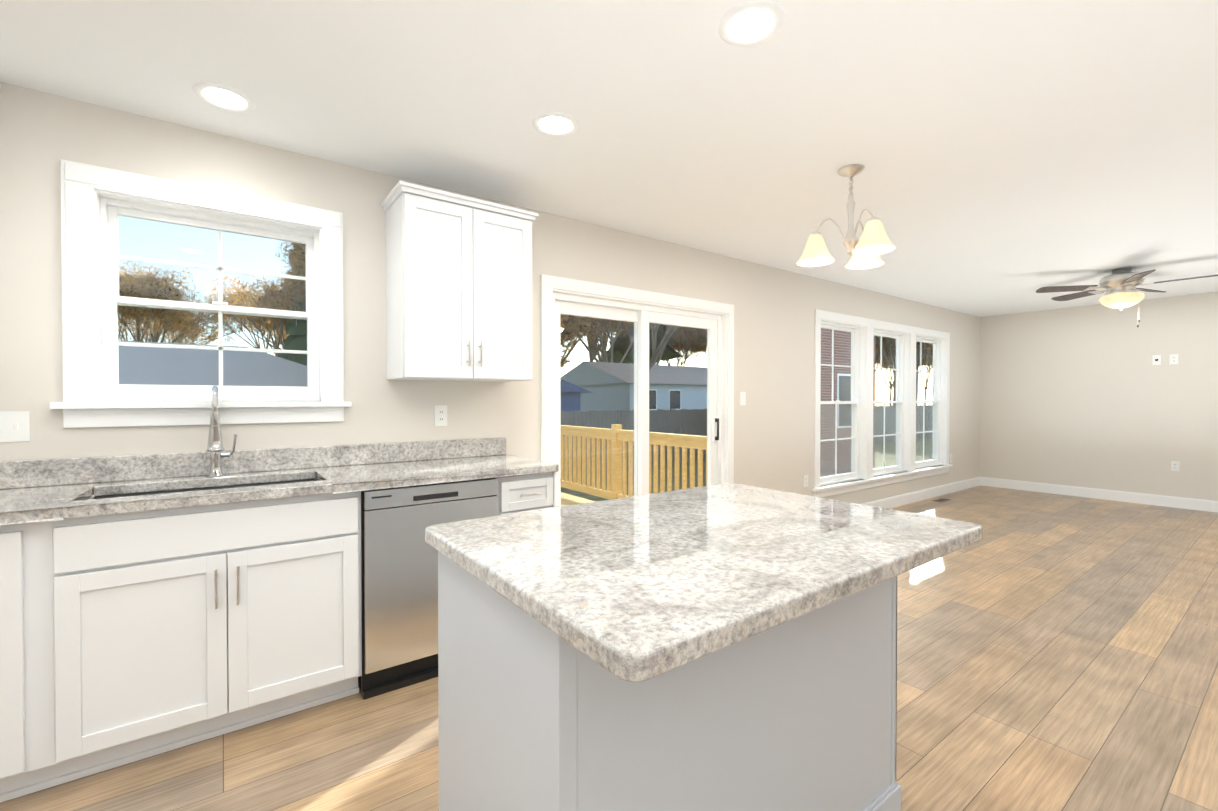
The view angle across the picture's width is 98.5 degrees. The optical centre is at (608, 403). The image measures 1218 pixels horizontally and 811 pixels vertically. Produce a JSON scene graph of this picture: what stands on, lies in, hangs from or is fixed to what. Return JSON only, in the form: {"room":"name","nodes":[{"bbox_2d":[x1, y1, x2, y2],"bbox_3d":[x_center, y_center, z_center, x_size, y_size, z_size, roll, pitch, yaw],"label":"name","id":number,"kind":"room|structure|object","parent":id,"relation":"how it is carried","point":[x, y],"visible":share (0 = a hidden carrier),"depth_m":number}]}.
{"room":"kitchen","nodes":[
{"label":"kitchen","id":0,"kind":"room"},
{"bbox_2d":[0,82,980,503],"bbox_3d":[0.823,-0.004,4.353,11.600,2.450,0.150,0,1,-36],"label":"wall","id":1,"kind":"structure","parent":0,"point":[42,134],"depth_m":2.74},
{"bbox_2d":[0,411,29,441],"bbox_3d":[-2.266,0.087,1.974,0.116,0.115,0.012,0,1,-36],"label":"switch plate","id":2,"kind":"object","parent":1,"relation":"attached to","point":[14,426],"visible":1,"depth_m":1.99},
{"bbox_2d":[50,159,351,427],"bbox_3d":[-1.778,-0.433,2.399,1.056,1.049,0.200,0,1,-36],"label":"sink window","id":3,"kind":"structure","parent":1,"relation":"in","point":[96,201],"depth_m":2.30},
{"bbox_2d":[435,405,446,425],"bbox_3d":[-0.945,0.067,2.951,0.070,0.115,0.008,0,1,-36],"label":"outlet","id":4,"kind":"object","parent":1,"relation":"attached to","point":[440,415],"visible":1,"depth_m":2.95},
{"bbox_2d":[381,181,537,381],"bbox_3d":[-0.791,-0.591,2.829,0.738,0.925,0.374,0,1,-36],"label":"upper cabinet","id":5,"kind":"object","parent":1,"relation":"attached to","point":[458,287],"visible":1,"depth_m":2.67},
{"bbox_2d":[540,274,733,506],"bbox_3d":[0.256,0.200,3.942,1.833,2.050,0.202,0,1,-36],"label":"sliding glass door","id":6,"kind":"structure","parent":1,"relation":"in","point":[641,309],"depth_m":3.91},
{"bbox_2d":[740,392,745,404],"bbox_3d":[1.149,-0.045,4.495,0.070,0.115,0.008,0,1,-36],"label":"switch plate","id":7,"kind":"object","parent":1,"relation":"attached to","point":[742,398],"visible":1,"depth_m":4.49},
{"bbox_2d":[804,475,807,486],"bbox_3d":[1.900,0.744,5.056,0.070,0.115,0.008,0,1,-36],"label":"outlet","id":8,"kind":"object","parent":1,"relation":"attached to","point":[805,480],"visible":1,"depth_m":5.05},
{"bbox_2d":[812,309,952,497],"bbox_3d":[3.232,-0.006,6.099,3.177,1.851,0.200,0,1,-36],"label":"double-hung window","id":9,"kind":"structure","parent":1,"relation":"in","point":[864,331],"depth_m":6.01},
{"bbox_2d":[862,477,980,508],"bbox_3d":[3.226,1.142,6.034,5.410,0.125,0.016,0,1,-36],"label":"baseboard","id":10,"kind":"structure","parent":1,"relation":"attached to","point":[899,500],"depth_m":6.55},
{"bbox_2d":[0,485,1217,810],"bbox_3d":[2.767,1.307,1.730,11.600,0.120,6.700,0,1,-36],"label":"floor","id":11,"kind":"structure","parent":0,"point":[1056,651],"depth_m":2.16},
{"bbox_2d":[0,486,115,802],"bbox_3d":[-2.094,0.805,1.754,0.555,0.885,0.579,0,1,-36],"label":"base cabinet","id":12,"kind":"object","parent":11,"relation":"on","point":[56,545],"depth_m":1.66},
{"bbox_2d":[92,534,335,773],"bbox_3d":[-1.583,0.944,2.115,0.820,0.600,0.410,0,1,-36],"label":"base cabinet","id":13,"kind":"object","parent":11,"relation":"on","point":[153,604],"depth_m":1.89},
{"bbox_2d":[320,462,515,699],"bbox_3d":[-0.935,0.798,2.574,0.756,0.882,0.540,0,1,-36],"label":"dishwasher","id":14,"kind":"object","parent":11,"relation":"on","point":[375,522],"depth_m":2.25},
{"bbox_2d":[456,458,558,512],"bbox_3d":[-0.577,0.794,2.873,0.320,0.885,0.579,0,1,-36],"label":"base cabinet","id":15,"kind":"object","parent":11,"relation":"on","point":[535,485],"depth_m":2.66},
{"bbox_2d":[425,483,982,810],"bbox_3d":[0.254,0.788,1.417,1.230,0.925,0.906,0,1,-36],"label":"kitchen island","id":16,"kind":"object","parent":11,"relation":"on","point":[726,647],"visible":1,"depth_m":1.14},
{"bbox_2d":[932,498,950,501],"bbox_3d":[4.135,1.196,6.520,0.270,0.005,0.105,0,1,-36],"label":"floor vent","id":17,"kind":"object","parent":11,"relation":"in","point":[941,500],"visible":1,"depth_m":6.48},
{"bbox_2d":[0,0,1217,316],"bbox_3d":[2.767,-1.263,1.705,11.600,0.120,6.700,0,1,-36],"label":"ceiling","id":18,"kind":"structure","parent":0,"point":[1012,156],"depth_m":2.16},
{"bbox_2d":[192,82,255,112],"bbox_3d":[-1.513,-1.202,2.066,0.204,0.007,0.204,0,1,-36],"label":"recessed light","id":19,"kind":"object","parent":18,"relation":"in","point":[223,97],"visible":1,"depth_m":2.06},
{"bbox_2d":[532,111,578,136],"bbox_3d":[-0.231,-1.204,2.265,0.204,0.007,0.204,0,1,-36],"label":"recessed light","id":20,"kind":"object","parent":18,"relation":"in","point":[555,123],"visible":1,"depth_m":2.25},
{"bbox_2d":[718,0,784,46],"bbox_3d":[0.450,-1.198,1.662,0.204,0.007,0.204,0,1,-36],"label":"recessed light","id":21,"kind":"object","parent":18,"relation":"in","point":[751,23],"visible":1,"depth_m":1.65},
{"bbox_2d":[797,164,894,269],"bbox_3d":[1.286,-0.979,2.730,0.456,0.466,0.481,0,1,-36],"label":"chandelier","id":22,"kind":"object","parent":18,"relation":"hanging from","point":[872,243],"visible":1,"depth_m":2.70},
{"bbox_2d":[1036,268,1217,326],"bbox_3d":[4.738,-0.960,4.785,1.276,0.546,1.242,0,1,-36],"label":"ceiling fan","id":23,"kind":"object","parent":18,"relation":"hanging from","point":[1119,285],"visible":1,"depth_m":4.76},
{"bbox_2d":[980,292,1217,500],"bbox_3d":[7.418,-0.011,5.056,0.150,2.450,6.550,0,1,-36],"label":"wall","id":24,"kind":"structure","parent":0,"point":[1090,396],"depth_m":6.56},
{"bbox_2d":[981,477,1217,512],"bbox_3d":[7.298,1.151,5.090,0.016,0.125,6.370,0,1,-36],"label":"baseboard","id":25,"kind":"structure","parent":24,"relation":"attached to","point":[1104,494],"depth_m":6.54},
{"bbox_2d":[1152,355,1160,364],"bbox_3d":[6.474,-0.517,6.199,0.006,0.115,0.070,0,1,-36],"label":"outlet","id":26,"kind":"object","parent":24,"relation":"attached to","point":[1156,359],"visible":1,"depth_m":6.20},
{"bbox_2d":[1169,354,1177,363],"bbox_3d":[6.556,-0.516,6.086,0.008,0.115,0.070,0,1,-36],"label":"outlet","id":27,"kind":"object","parent":24,"relation":"attached to","point":[1173,358],"visible":1,"depth_m":6.09},
{"bbox_2d":[1171,461,1179,470],"bbox_3d":[6.568,0.724,6.082,0.008,0.115,0.070,0,1,-36],"label":"electrical outlet","id":28,"kind":"object","parent":24,"relation":"attached to","point":[1175,465],"visible":1,"depth_m":6.08},
{"label":"outside","id":29,"kind":"structure","parent":0,"visible":0},
{"bbox_2d":[561,438,931,501],"bbox_3d":[-32.238,1.543,77.408,200.000,0.300,156.649,0,1,-36],"label":"lawn","id":30,"kind":"structure","parent":29,"point":[595,498],"depth_m":15.56},
{"bbox_2d":[118,341,306,386],"bbox_3d":[-13.924,0.085,15.502,11.700,3.850,8.700,0,1,-36],"label":"house","id":31,"kind":"structure","parent":30,"relation":"on","point":[248,359],"depth_m":14.53},
{"bbox_2d":[276,293,682,364],"bbox_3d":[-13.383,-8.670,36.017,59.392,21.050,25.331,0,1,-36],"label":"tree","id":32,"kind":"object","parent":30,"relation":"on","point":[302,330],"depth_m":43.47},
{"bbox_2d":[118,241,932,405],"bbox_3d":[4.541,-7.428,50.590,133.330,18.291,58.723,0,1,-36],"label":"tree","id":33,"kind":"object","parent":30,"relation":"on","point":[671,331],"depth_m":39.08},
{"bbox_2d":[560,380,590,411],"bbox_3d":[-2.665,0.536,20.457,2.700,2.850,3.300,0,1,-36],"label":"shed","id":34,"kind":"object","parent":30,"relation":"on","point":[564,391],"depth_m":19.62},
{"bbox_2d":[560,361,706,411],"bbox_3d":[3.671,-0.322,33.760,12.700,4.300,8.200,0,1,-36],"label":"house","id":35,"kind":"structure","parent":30,"relation":"on","point":[591,368],"depth_m":29.43},
{"bbox_2d":[561,424,706,506],"bbox_3d":[-1.417,1.176,5.888,2.905,1.860,4.940,0,1,-36],"label":"deck","id":36,"kind":"object","parent":30,"relation":"on","point":[619,439],"depth_m":6.15},
{"bbox_2d":[561,405,932,473],"bbox_3d":[1.423,1.148,10.710,75.020,1.820,10.050,0,1,-36],"label":"privacy fence","id":37,"kind":"object","parent":30,"relation":"on","point":[698,424],"depth_m":17.29},
{"bbox_2d":[820,328,874,476],"bbox_3d":[5.662,-1.246,16.143,4.000,6.500,4.100,0,1,-36],"label":"brick house","id":38,"kind":"structure","parent":30,"relation":"on","point":[842,345],"depth_m":14.50}
]}

